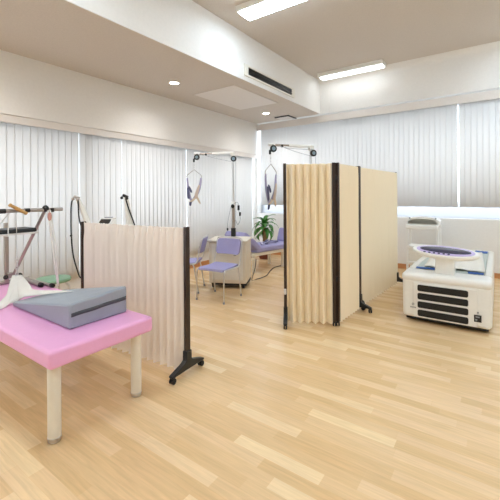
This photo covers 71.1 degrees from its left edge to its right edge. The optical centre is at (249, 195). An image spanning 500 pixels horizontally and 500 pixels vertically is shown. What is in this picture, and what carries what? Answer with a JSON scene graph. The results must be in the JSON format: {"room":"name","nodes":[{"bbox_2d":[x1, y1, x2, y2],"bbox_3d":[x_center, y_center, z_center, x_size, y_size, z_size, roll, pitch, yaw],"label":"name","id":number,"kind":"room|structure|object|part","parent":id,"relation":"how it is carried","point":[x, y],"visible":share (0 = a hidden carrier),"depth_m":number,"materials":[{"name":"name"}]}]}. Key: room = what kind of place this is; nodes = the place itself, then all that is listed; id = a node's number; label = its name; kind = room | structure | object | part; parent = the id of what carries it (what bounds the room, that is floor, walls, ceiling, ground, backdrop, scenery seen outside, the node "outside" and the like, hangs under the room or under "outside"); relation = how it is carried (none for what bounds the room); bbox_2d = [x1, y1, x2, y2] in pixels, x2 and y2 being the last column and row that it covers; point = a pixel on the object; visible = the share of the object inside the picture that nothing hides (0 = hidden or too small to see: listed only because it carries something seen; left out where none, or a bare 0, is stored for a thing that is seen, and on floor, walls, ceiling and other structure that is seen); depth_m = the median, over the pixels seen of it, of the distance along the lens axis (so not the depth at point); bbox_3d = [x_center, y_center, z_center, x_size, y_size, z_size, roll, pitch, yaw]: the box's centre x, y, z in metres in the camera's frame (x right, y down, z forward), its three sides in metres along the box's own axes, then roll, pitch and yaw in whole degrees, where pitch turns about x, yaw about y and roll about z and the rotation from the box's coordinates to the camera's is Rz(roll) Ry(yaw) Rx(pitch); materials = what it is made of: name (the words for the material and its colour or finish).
{"room":"physical therapy room","nodes":[
{"label":"physical therapy room","id":0,"kind":"room"},
{"bbox_2d":[0,50,260,289],"bbox_3d":[-2.993,-0.139,4.311,0.410,3.120,11.170,0,0,35],"label":"wall","id":1,"kind":"structure","parent":0,"point":[29,88],"depth_m":5.22,"materials":[{"name":"paint"}]},
{"bbox_2d":[0,122,78,280],"bbox_3d":[-3.286,0.130,3.654,0.040,2.074,3.064,0,0,35],"label":"vertical blind","id":2,"kind":"object","parent":1,"relation":"attached to","point":[39,167],"visible":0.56,"depth_m":4.50,"materials":[{"name":"white fabric"}]},
{"bbox_2d":[79,133,121,276],"bbox_3d":[-2.197,0.122,5.190,0.040,2.073,0.674,0,0,35],"label":"vertical blind","id":3,"kind":"object","parent":1,"relation":"attached to","point":[100,157],"visible":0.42,"depth_m":5.18,"materials":[{"name":"white fabric"}]},
{"bbox_2d":[0,113,258,158],"bbox_3d":[-2.879,-0.912,4.164,0.020,0.095,10.669,0,0,35],"label":"trim","id":4,"kind":"structure","parent":1,"relation":"attached to","point":[7,118],"depth_m":5.17,"materials":[{"name":"white paint"}]},
{"bbox_2d":[122,139,186,227],"bbox_3d":[-1.599,0.118,6.033,0.040,2.074,1.376,0,0,35],"label":"vertical blind","id":5,"kind":"object","parent":1,"relation":"attached to","point":[153,175],"visible":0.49,"depth_m":5.99,"materials":[{"name":"white fabric"}]},
{"bbox_2d":[190,260,208,268],"bbox_3d":[-2.929,1.378,4.211,0.014,0.085,10.670,0,0,35],"label":"baseboard","id":6,"kind":"structure","parent":1,"relation":"attached to","point":[206,262],"depth_m":6.98,"materials":[{"name":"brown wood"}]},
{"bbox_2d":[186,148,251,254],"bbox_3d":[-0.571,0.111,7.481,0.040,2.074,2.145,0,0,35],"label":"vertical blind","id":7,"kind":"object","parent":1,"relation":"attached to","point":[210,217],"visible":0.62,"depth_m":7.30,"materials":[{"name":"white fabric"}]},
{"bbox_2d":[0,0,317,122],"bbox_3d":[-2.348,-1.729,3.907,2.148,0.050,11.270,0,0,35],"label":"ceiling","id":8,"kind":"structure","parent":0,"point":[61,33],"depth_m":4.26,"materials":[{"name":"white paint"}]},
{"bbox_2d":[168,81,179,84],"bbox_3d":[-1.151,-1.704,5.308,0.186,0.013,0.186,0,0,35],"label":"recessed light","id":9,"kind":"object","parent":8,"relation":"in","point":[169,82],"visible":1,"depth_m":5.28,"materials":[{"name":"white plastic"}]},
{"bbox_2d":[192,84,277,109],"bbox_3d":[-0.223,-1.712,6.219,0.900,0.011,1.340,0,0,35],"label":"ceiling panel","id":10,"kind":"object","parent":8,"relation":"attached to","point":[234,96],"visible":1,"depth_m":6.11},
{"bbox_2d":[274,114,296,119],"bbox_3d":[0.783,-1.710,7.724,0.400,0.029,0.400,0,0,35],"label":"ceiling vent","id":11,"kind":"object","parent":8,"relation":"in","point":[288,116],"visible":1,"depth_m":7.66,"materials":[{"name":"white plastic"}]},
{"bbox_2d":[0,254,499,499],"bbox_3d":[0.770,1.455,1.711,9.740,0.120,11.270,0,0,35],"label":"floor","id":12,"kind":"structure","parent":0,"point":[384,403],"depth_m":2.24,"materials":[{"name":"brown wood"}]},
{"bbox_2d":[0,205,62,287],"bbox_3d":[-2.280,0.476,2.953,0.693,0.770,1.075,0,0,35],"label":"frame","id":13,"kind":"object","parent":12,"relation":"on","point":[45,208],"visible":0.89,"depth_m":3.23,"materials":[{"name":"metal"}]},
{"bbox_3d":[-2.367,0.556,3.398,0.035,0.580,0.035,0,0,35],"label":"post","id":14,"kind":"part","parent":13,"relation":"part of","materials":[{"name":"metal"}]},
{"bbox_2d":[8,203,27,214],"bbox_3d":[-1.915,0.115,2.892,0.032,0.101,0.143,0,0,35],"label":"handle","id":15,"kind":"object","parent":13,"relation":"attached to","point":[16,208],"visible":1,"depth_m":2.88,"materials":[{"name":"brown wood"}]},
{"bbox_2d":[0,213,37,236],"bbox_3d":[-2.152,0.242,2.837,0.256,0.201,0.725,0,0,35],"label":"board","id":16,"kind":"object","parent":13,"relation":"hanging from","point":[7,232],"visible":1,"depth_m":2.95,"materials":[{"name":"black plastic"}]},
{"bbox_3d":[-2.078,0.241,2.942,0.256,0.201,0.010,0,0,35],"label":"hanging cord","id":17,"kind":"part","parent":16,"relation":"part of","materials":[{"name":"white fabric"}]},
{"bbox_3d":[-2.157,0.327,2.841,0.230,0.016,0.725,0,0,35],"label":"board","id":18,"kind":"part","parent":16,"relation":"part of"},
{"bbox_2d":[0,213,71,308],"bbox_3d":[-1.678,0.489,2.793,0.554,0.725,0.401,0,0,-17],"label":"sling","id":19,"kind":"object","parent":13,"relation":"hanging from","point":[19,287],"visible":1,"depth_m":2.80,"materials":[{"name":"white fabric"}]},
{"bbox_3d":[-1.941,0.415,2.911,0.022,0.573,0.022,0,0,-10],"label":"chain","id":20,"kind":"part","parent":19,"relation":"part of","materials":[{"name":"silver metal"}]},
{"bbox_2d":[36,274,71,288],"bbox_3d":[-2.282,1.185,4.065,0.376,0.463,0.376,0,0,35],"label":"round stool","id":21,"kind":"object","parent":12,"relation":"on","point":[63,278],"visible":0.2,"depth_m":4.03,"materials":[{"name":"green plastic"}]},
{"bbox_3d":[-2.284,0.977,4.065,0.376,0.048,0.376,0,0,35],"label":"seat","id":22,"kind":"part","parent":21,"relation":"part of","materials":[{"name":"green plastic"}]},
{"bbox_2d":[0,283,151,443],"bbox_3d":[-1.678,1.134,2.743,1.955,0.555,0.700,0,0,35],"label":"bed","id":23,"kind":"object","parent":12,"relation":"on","point":[52,345],"visible":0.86,"depth_m":2.18,"materials":[{"name":"pink leather"}]},
{"bbox_3d":[-1.123,1.174,2.009,0.072,0.427,0.072,0,0,35],"label":"leg","id":24,"kind":"part","parent":23,"relation":"part of","materials":[{"name":"beige wood"}]},
{"bbox_2d":[13,286,125,328],"bbox_3d":[-1.365,0.759,2.627,0.864,0.189,0.430,0,0,35],"label":"cushion","id":25,"kind":"object","parent":23,"relation":"on","point":[78,307],"visible":0.98,"depth_m":2.40,"materials":[{"name":"grey leather"}]},
{"bbox_3d":[-1.680,0.909,2.743,1.955,0.105,0.700,0,0,35],"label":"mattress","id":26,"kind":"part","parent":23,"relation":"part of","materials":[{"name":"pink leather"}]},
{"bbox_3d":[-0.801,1.172,2.462,0.072,0.427,0.072,0,0,35],"label":"leg","id":27,"kind":"part","parent":23,"relation":"part of","materials":[{"name":"beige wood"}]},
{"bbox_2d":[70,194,134,277],"bbox_3d":[-1.753,0.700,4.230,0.812,1.425,0.420,0,0,0],"label":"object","id":28,"kind":"object","parent":12,"relation":"on","point":[129,219],"visible":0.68,"depth_m":4.20,"materials":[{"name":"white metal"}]},
{"bbox_3d":[-1.991,0.254,4.238,0.222,0.449,0.088,0,0,0],"label":"arm","id":29,"kind":"part","parent":28,"relation":"part of","materials":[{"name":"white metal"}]},
{"bbox_3d":[-1.463,0.243,4.238,0.111,0.443,0.088,0,0,0],"label":"arm","id":30,"kind":"part","parent":28,"relation":"part of","materials":[{"name":"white metal"}]},
{"bbox_2d":[80,221,203,384],"bbox_3d":[-1.059,0.830,3.083,1.359,1.155,0.374,0,0,31],"label":"screen","id":31,"kind":"object","parent":12,"relation":"on","point":[152,263],"visible":0.71,"depth_m":2.94,"materials":[{"name":"beige fabric"},{"name":"dark bronze metal"},{"name":"black plastic"}]},
{"bbox_3d":[-1.624,0.809,3.420,0.024,1.105,0.048,0,0,31],"label":"post","id":32,"kind":"part","parent":31,"relation":"part of","materials":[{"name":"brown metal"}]},
{"bbox_3d":[-0.494,0.801,2.745,0.024,1.105,0.048,0,0,31],"label":"post","id":33,"kind":"part","parent":31,"relation":"part of","materials":[{"name":"brown metal"}]},
{"bbox_2d":[190,234,207,293],"bbox_3d":[-0.904,1.003,5.238,0.545,0.806,0.463,0,0,4],"label":"chair","id":34,"kind":"object","parent":12,"relation":"on","point":[193,261],"visible":0.68,"depth_m":5.09,"materials":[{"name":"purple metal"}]},
{"bbox_3d":[-0.785,1.187,5.015,0.110,0.417,0.027,0,0,4],"label":"leg","id":35,"kind":"part","parent":34,"relation":"part of","materials":[{"name":"silver metal"}]},
{"bbox_3d":[-0.953,0.982,5.241,0.410,0.048,0.413,0,0,4],"label":"seat","id":36,"kind":"part","parent":34,"relation":"part of","materials":[{"name":"purple fabric"}]},
{"bbox_3d":[-0.903,0.819,5.027,0.450,0.360,0.027,0,0,4],"label":"frame","id":37,"kind":"part","parent":34,"relation":"part of","materials":[{"name":"silver metal"}]},
{"bbox_3d":[-0.688,0.732,5.224,0.106,0.215,0.390,0,0,4],"label":"backrest","id":38,"kind":"part","parent":34,"relation":"part of","materials":[{"name":"purple fabric"}]},
{"bbox_2d":[196,236,242,304],"bbox_3d":[-0.404,1.000,4.834,0.463,0.806,0.545,0,0,29],"label":"chair","id":39,"kind":"object","parent":12,"relation":"on","point":[228,244],"visible":1,"depth_m":4.92,"materials":[{"name":"purple fabric"}]},
{"bbox_3d":[-0.706,1.185,4.731,0.024,0.415,0.065,0,0,39],"label":"leg","id":40,"kind":"part","parent":39,"relation":"part of","materials":[{"name":"silver metal"}]},
{"bbox_3d":[-0.428,0.978,4.791,0.413,0.048,0.410,0,0,29],"label":"seat","id":41,"kind":"part","parent":39,"relation":"part of","materials":[{"name":"purple fabric"}]},
{"bbox_3d":[-0.329,1.183,4.522,0.024,0.415,0.065,0,0,19],"label":"leg","id":42,"kind":"part","parent":39,"relation":"part of","materials":[{"name":"silver metal"}]},
{"bbox_3d":[-0.300,0.730,5.025,0.390,0.215,0.106,0,0,29],"label":"backrest","id":43,"kind":"part","parent":39,"relation":"part of","materials":[{"name":"purple fabric"}]},
{"bbox_3d":[-0.287,0.620,5.050,0.431,0.048,0.050,0,0,29],"label":"rail","id":44,"kind":"part","parent":39,"relation":"part of","materials":[{"name":"silver metal"}]},
{"bbox_3d":[-0.214,0.814,4.746,0.027,0.360,0.450,0,0,29],"label":"frame","id":45,"kind":"part","parent":39,"relation":"part of","materials":[{"name":"silver metal"}]},
{"bbox_3d":[-0.151,1.182,4.845,0.027,0.417,0.110,0,0,29],"label":"leg","id":46,"kind":"part","parent":39,"relation":"part of","materials":[{"name":"silver metal"}]},
{"bbox_2d":[193,151,252,287],"bbox_3d":[-0.483,0.343,5.534,0.974,2.121,0.535,0,0,9],"label":"traction machine","id":47,"kind":"object","parent":12,"relation":"on","point":[231,276],"visible":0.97,"depth_m":5.30,"materials":[{"name":"beige metal"}]},
{"bbox_2d":[186,167,201,205],"bbox_3d":[-0.921,-0.186,5.763,0.261,0.724,0.054,0,0,0],"label":"harness","id":48,"kind":"object","parent":47,"relation":"hanging from","point":[189,190],"visible":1,"depth_m":5.76,"materials":[{"name":"beige fabric"}]},
{"bbox_3d":[-0.343,1.007,5.265,0.480,0.530,0.003,0,0,9],"label":"panel","id":49,"kind":"part","parent":47,"relation":"part of","materials":[{"name":"plastic"}]},
{"bbox_3d":[-0.306,0.690,5.505,0.620,0.032,0.535,0,0,9],"label":"plate","id":50,"kind":"part","parent":47,"relation":"part of","materials":[{"name":"beige ceramic"}]},
{"bbox_2d":[231,228,235,236],"bbox_3d":[-0.271,0.602,5.720,0.070,0.140,0.070,0,0,9],"label":"socket","id":51,"kind":"object","parent":47,"relation":"attached to","point":[233,230],"depth_m":5.69,"materials":[{"name":"black plastic"}]},
{"bbox_2d":[225,228,283,272],"bbox_3d":[0.264,1.025,6.760,1.514,0.747,0.560,0,0,-43],"label":"couch","id":52,"kind":"object","parent":12,"relation":"on","point":[257,249],"visible":0.55,"depth_m":6.52,"materials":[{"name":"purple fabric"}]},
{"bbox_3d":[0.067,1.235,6.334,0.050,0.270,0.050,0,0,-43],"label":"leg","id":53,"kind":"part","parent":52,"relation":"part of","materials":[{"name":"beige wood"}]},
{"bbox_3d":[0.228,1.069,6.734,0.940,0.059,0.490,0,0,-43],"label":"couch frame","id":54,"kind":"part","parent":52,"relation":"part of","materials":[{"name":"beige wood"}]},
{"bbox_2d":[259,239,277,244],"bbox_3d":[0.373,0.905,6.842,0.644,0.051,0.263,0,0,-43],"label":"bundle","id":55,"kind":"object","parent":52,"relation":"on","point":[265,241],"visible":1,"depth_m":6.80,"materials":[{"name":"purple fabric"}]},
{"bbox_3d":[0.766,0.825,7.195,0.183,0.299,0.460,0,0,-43],"label":"backrest","id":56,"kind":"part","parent":52,"relation":"part of","materials":[{"name":"purple fabric"}]},
{"bbox_3d":[0.641,1.231,6.861,0.050,0.270,0.050,0,0,-43],"label":"leg","id":57,"kind":"part","parent":52,"relation":"part of","materials":[{"name":"beige wood"}]},
{"bbox_2d":[252,214,278,258],"bbox_3d":[0.330,0.909,7.714,0.543,0.976,0.544,0,0,35],"label":"potted plant","id":58,"kind":"object","parent":12,"relation":"on","point":[265,232],"visible":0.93,"depth_m":7.64,"materials":[{"name":"green plant"}]},
{"bbox_3d":[0.319,1.278,7.720,0.300,0.240,0.300,0,0,35],"label":"pot","id":59,"kind":"part","parent":58,"relation":"part of","materials":[{"name":"ceramic"}]},
{"bbox_2d":[252,262,280,280],"bbox_3d":[0.382,1.261,6.439,0.208,0.294,1.560,0,0,29],"label":"power cable","id":60,"kind":"object","parent":12,"relation":"on","point":[255,262],"visible":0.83,"depth_m":6.00,"materials":[{"name":"black rubber"}]},
{"bbox_2d":[268,143,316,163],"bbox_3d":[0.784,0.334,4.756,0.974,2.121,0.535,0,0,-20],"label":"traction machine","id":61,"kind":"object","parent":12,"relation":"on","point":[273,148],"visible":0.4,"depth_m":4.93,"materials":[{"name":"white metal"}]},
{"bbox_2d":[265,154,276,209],"bbox_3d":[0.291,-0.182,4.748,0.051,0.751,0.260,0,0,43],"label":"harness","id":62,"kind":"object","parent":61,"relation":"hanging from","point":[267,188],"visible":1,"depth_m":4.72,"materials":[{"name":"beige fabric"}]},
{"bbox_2d":[283,162,371,328],"bbox_3d":[0.872,0.523,3.936,1.206,1.742,0.459,0,0,-25],"label":"folding screen","id":63,"kind":"object","parent":12,"relation":"on","point":[322,239],"visible":1,"depth_m":3.77,"materials":[{"name":"beige fabric"}]},
{"bbox_3d":[0.382,0.501,3.800,0.032,1.692,0.048,0,0,7],"label":"post","id":64,"kind":"part","parent":63,"relation":"part of","materials":[{"name":"brown metal"}]},
{"bbox_2d":[286,163,332,323],"bbox_3d":[0.639,0.513,3.770,0.482,1.705,0.097,0,0,7],"label":"pleated curtain","id":65,"kind":"object","parent":63,"relation":"hanging from","point":[309,187],"depth_m":3.76,"materials":[{"name":"beige fabric"}]},
{"bbox_3d":[0.895,0.498,3.735,0.032,1.692,0.048,0,0,7],"label":"post","id":66,"kind":"part","parent":63,"relation":"part of","materials":[{"name":"brown metal"}]},
{"bbox_3d":[0.932,0.497,3.742,0.048,1.692,0.032,0,0,38],"label":"post","id":67,"kind":"part","parent":63,"relation":"part of","materials":[{"name":"brown metal"}]},
{"bbox_2d":[339,164,358,321],"bbox_3d":[1.118,0.510,3.981,0.052,1.705,0.569,0,0,38],"label":"pleated curtain","id":68,"kind":"object","parent":63,"relation":"hanging from","point":[348,175],"depth_m":3.95,"materials":[{"name":"beige fabric"}]},
{"bbox_3d":[1.304,0.495,4.220,0.048,1.692,0.032,0,0,38],"label":"post","id":69,"kind":"part","parent":63,"relation":"part of","materials":[{"name":"brown metal"}]},
{"bbox_2d":[360,166,402,310],"bbox_3d":[1.802,0.516,4.856,0.304,1.742,1.548,0,0,39],"label":"screen","id":70,"kind":"object","parent":12,"relation":"on","point":[378,189],"visible":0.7,"depth_m":4.76,"materials":[{"name":"beige fabric"}]},
{"bbox_3d":[1.329,0.495,4.270,0.048,1.692,0.020,0,0,39],"label":"post","id":71,"kind":"part","parent":70,"relation":"part of","materials":[{"name":"brown metal"}]},
{"bbox_2d":[405,216,441,269],"bbox_3d":[3.006,0.872,6.062,0.530,1.015,0.380,0,0,35],"label":"trolley","id":72,"kind":"object","parent":12,"relation":"on","point":[418,222],"visible":0.68,"depth_m":6.03,"materials":[{"name":"white plastic"}]},
{"bbox_3d":[2.734,0.921,6.083,0.035,0.840,0.035,0,0,35],"label":"leg","id":73,"kind":"part","parent":72,"relation":"part of","materials":[{"name":"white plastic"}]},
{"bbox_3d":[2.896,0.920,6.312,0.035,0.840,0.035,0,0,35],"label":"leg","id":74,"kind":"part","parent":72,"relation":"part of","materials":[{"name":"white plastic"}]},
{"bbox_3d":[2.922,1.025,5.941,0.430,0.220,0.015,0,0,35],"label":"panel","id":75,"kind":"part","parent":72,"relation":"part of","materials":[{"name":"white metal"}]},
{"bbox_2d":[407,244,426,247],"bbox_3d":[3.007,0.889,6.062,0.470,0.040,0.340,0,0,35],"label":"shelf","id":76,"kind":"object","parent":72,"relation":"attached to","point":[410,245],"depth_m":6.07,"materials":[{"name":"white plastic"}]},
{"bbox_2d":[406,223,440,229],"bbox_3d":[3.004,0.536,6.062,0.500,0.086,0.380,0,0,35],"label":"tray","id":77,"kind":"object","parent":72,"relation":"on","point":[422,226],"depth_m":5.93,"materials":[{"name":"white metal"}]},
{"bbox_3d":[3.066,0.469,6.149,0.470,0.100,0.015,0,0,35],"label":"lid plate","id":78,"kind":"part","parent":72,"relation":"part of","materials":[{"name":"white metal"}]},
{"bbox_3d":[3.117,0.918,5.812,0.035,0.840,0.035,0,0,35],"label":"leg","id":79,"kind":"part","parent":72,"relation":"part of","materials":[{"name":"white plastic"}]},
{"bbox_3d":[3.279,0.917,6.040,0.035,0.840,0.035,0,0,35],"label":"leg","id":80,"kind":"part","parent":72,"relation":"part of","materials":[{"name":"white plastic"}]},
{"bbox_2d":[402,245,493,331],"bbox_3d":[2.680,0.971,4.576,0.837,0.821,2.272,0,0,35],"label":"machine","id":81,"kind":"object","parent":12,"relation":"on","point":[446,294],"visible":1,"depth_m":3.69,"materials":[{"name":"white plastic"}]},
{"bbox_2d":[416,266,434,269],"bbox_3d":[2.059,0.852,4.091,0.210,0.007,0.091,0,0,30],"label":"cloth","id":82,"kind":"object","parent":81,"relation":"on","point":[417,266],"visible":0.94,"depth_m":4.07,"materials":[{"name":"blue fabric"}]},
{"bbox_2d":[424,258,434,266],"bbox_3d":[2.233,0.836,4.301,0.105,0.028,0.570,0,0,33],"label":"towel","id":83,"kind":"object","parent":81,"relation":"on","point":[431,262],"depth_m":4.30,"materials":[{"name":"white fabric"}]},
{"bbox_2d":[417,293,467,305],"bbox_3d":[2.010,1.091,3.666,0.468,0.068,0.006,0,0,35],"label":"vent","id":84,"kind":"object","parent":81,"relation":"attached to","point":[431,298],"depth_m":3.66,"materials":[{"name":"black plastic"}]},
{"bbox_2d":[417,285,467,297],"bbox_3d":[2.010,1.001,3.666,0.468,0.068,0.006,0,0,35],"label":"vent","id":85,"kind":"object","parent":81,"relation":"attached to","point":[447,291],"depth_m":3.66,"materials":[{"name":"black plastic"}]},
{"bbox_2d":[418,310,467,323],"bbox_3d":[2.012,1.271,3.666,0.468,0.068,0.006,0,0,35],"label":"vent","id":86,"kind":"object","parent":81,"relation":"attached to","point":[450,317],"depth_m":3.65,"materials":[{"name":"black plastic"}]},
{"bbox_2d":[418,301,467,314],"bbox_3d":[2.011,1.181,3.666,0.468,0.068,0.006,0,0,35],"label":"vent","id":87,"kind":"object","parent":81,"relation":"attached to","point":[429,306],"depth_m":3.66,"materials":[{"name":"black plastic"}]},
{"bbox_3d":[2.033,1.136,3.662,0.585,0.370,0.011,0,0,35],"label":"panel","id":88,"kind":"part","parent":81,"relation":"part of","materials":[{"name":"white plastic"}]},
{"bbox_3d":[2.772,0.895,4.707,0.825,0.092,1.950,0,0,35],"label":"rail","id":89,"kind":"part","parent":81,"relation":"part of","materials":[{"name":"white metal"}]},
{"bbox_2d":[456,252,484,271],"bbox_3d":[2.790,0.833,4.436,0.284,0.028,1.477,0,0,33],"label":"towel","id":90,"kind":"object","parent":81,"relation":"on","point":[477,265],"depth_m":4.15,"materials":[{"name":"white fabric"}]},
{"bbox_2d":[468,272,483,274],"bbox_3d":[2.458,0.849,3.811,0.146,0.007,0.096,0,0,33],"label":"cloth","id":91,"kind":"object","parent":81,"relation":"on","point":[468,272],"visible":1,"depth_m":3.80,"materials":[{"name":"blue fabric"}]},
{"bbox_2d":[474,315,481,322],"bbox_3d":[2.268,1.229,3.486,0.063,0.070,0.004,0,0,35],"label":"socket","id":92,"kind":"object","parent":81,"relation":"attached to","point":[477,318],"depth_m":3.48,"materials":[{"name":"black plastic"}]},
{"bbox_2d":[192,0,499,78],"bbox_3d":[1.522,-2.491,1.158,7.830,0.120,11.270,0,0,35],"label":"ceiling","id":93,"kind":"structure","parent":0,"point":[316,36],"depth_m":5.10,"materials":[{"name":"white paint"}]},
{"bbox_2d":[235,0,305,20],"bbox_3d":[0.411,-2.377,4.233,1.260,0.092,0.298,0,0,35],"label":"fluorescent light","id":94,"kind":"object","parent":93,"relation":"attached to","point":[252,9],"visible":1,"depth_m":4.37,"materials":[{"name":"white plastic"}]},
{"bbox_2d":[317,59,386,80],"bbox_3d":[1.938,-2.388,6.730,1.260,0.092,0.298,0,0,35],"label":"fluorescent light","id":95,"kind":"object","parent":93,"relation":"attached to","point":[377,64],"visible":1,"depth_m":6.62,"materials":[{"name":"white plastic"}]},
{"bbox_2d":[256,51,499,272],"bbox_3d":[3.997,-0.538,5.934,9.340,3.820,0.430,0,0,35],"label":"wall","id":96,"kind":"structure","parent":0,"point":[478,73],"depth_m":6.32,"materials":[{"name":"paint"}]},
{"bbox_2d":[65,0,319,113],"bbox_3d":[-1.623,-2.059,3.066,0.012,0.700,10.740,0,0,35],"label":"ceiling beam","id":97,"kind":"structure","parent":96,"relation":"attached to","point":[186,27],"depth_m":4.53,"materials":[{"name":"paint"}]},
{"bbox_2d":[244,63,294,97],"bbox_3d":[0.367,-1.880,5.842,0.020,0.175,1.570,0,0,35],"label":"air vent","id":98,"kind":"object","parent":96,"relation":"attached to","point":[249,71],"visible":1,"depth_m":5.74,"materials":[{"name":"white metal"}]},
{"bbox_2d":[261,104,457,206],"bbox_3d":[1.928,-0.697,7.229,4.071,1.834,0.040,0,0,35],"label":"vertical blind","id":99,"kind":"object","parent":96,"relation":"attached to","point":[420,145],"visible":0.68,"depth_m":6.66,"materials":[{"name":"white fabric"}]},
{"bbox_2d":[257,89,499,130],"bbox_3d":[3.846,-1.642,5.809,9.030,0.140,0.020,0,0,35],"label":"trim","id":100,"kind":"structure","parent":96,"relation":"attached to","point":[495,94],"depth_m":6.64,"materials":[{"name":"white paint"}]},
{"bbox_2d":[261,104,499,218],"bbox_3d":[3.429,-0.591,6.472,7.690,2.125,0.050,0,0,35],"label":"window","id":101,"kind":"structure","parent":96,"relation":"in","point":[411,211],"depth_m":6.39,"materials":[{"name":"white"}]},
{"bbox_2d":[273,252,499,278],"bbox_3d":[3.881,1.330,5.913,9.126,0.085,0.014,0,0,35],"label":"baseboard","id":102,"kind":"structure","parent":96,"relation":"attached to","point":[496,275],"depth_m":6.59,"materials":[{"name":"brown wood"}]},
{"bbox_2d":[318,41,499,86],"bbox_3d":[4.462,-2.391,5.259,7.380,0.120,0.120,0,0,35],"label":"trim","id":103,"kind":"structure","parent":96,"relation":"attached to","point":[494,46],"depth_m":6.25,"materials":[{"name":"paint"}]},
{"bbox_2d":[459,98,499,207],"bbox_3d":[5.014,-0.718,5.041,3.449,1.834,0.040,0,0,35],"label":"vertical blind","id":104,"kind":"object","parent":96,"relation":"attached to","point":[479,121],"visible":0.95,"depth_m":5.87,"materials":[{"name":"white fabric"}]}
]}

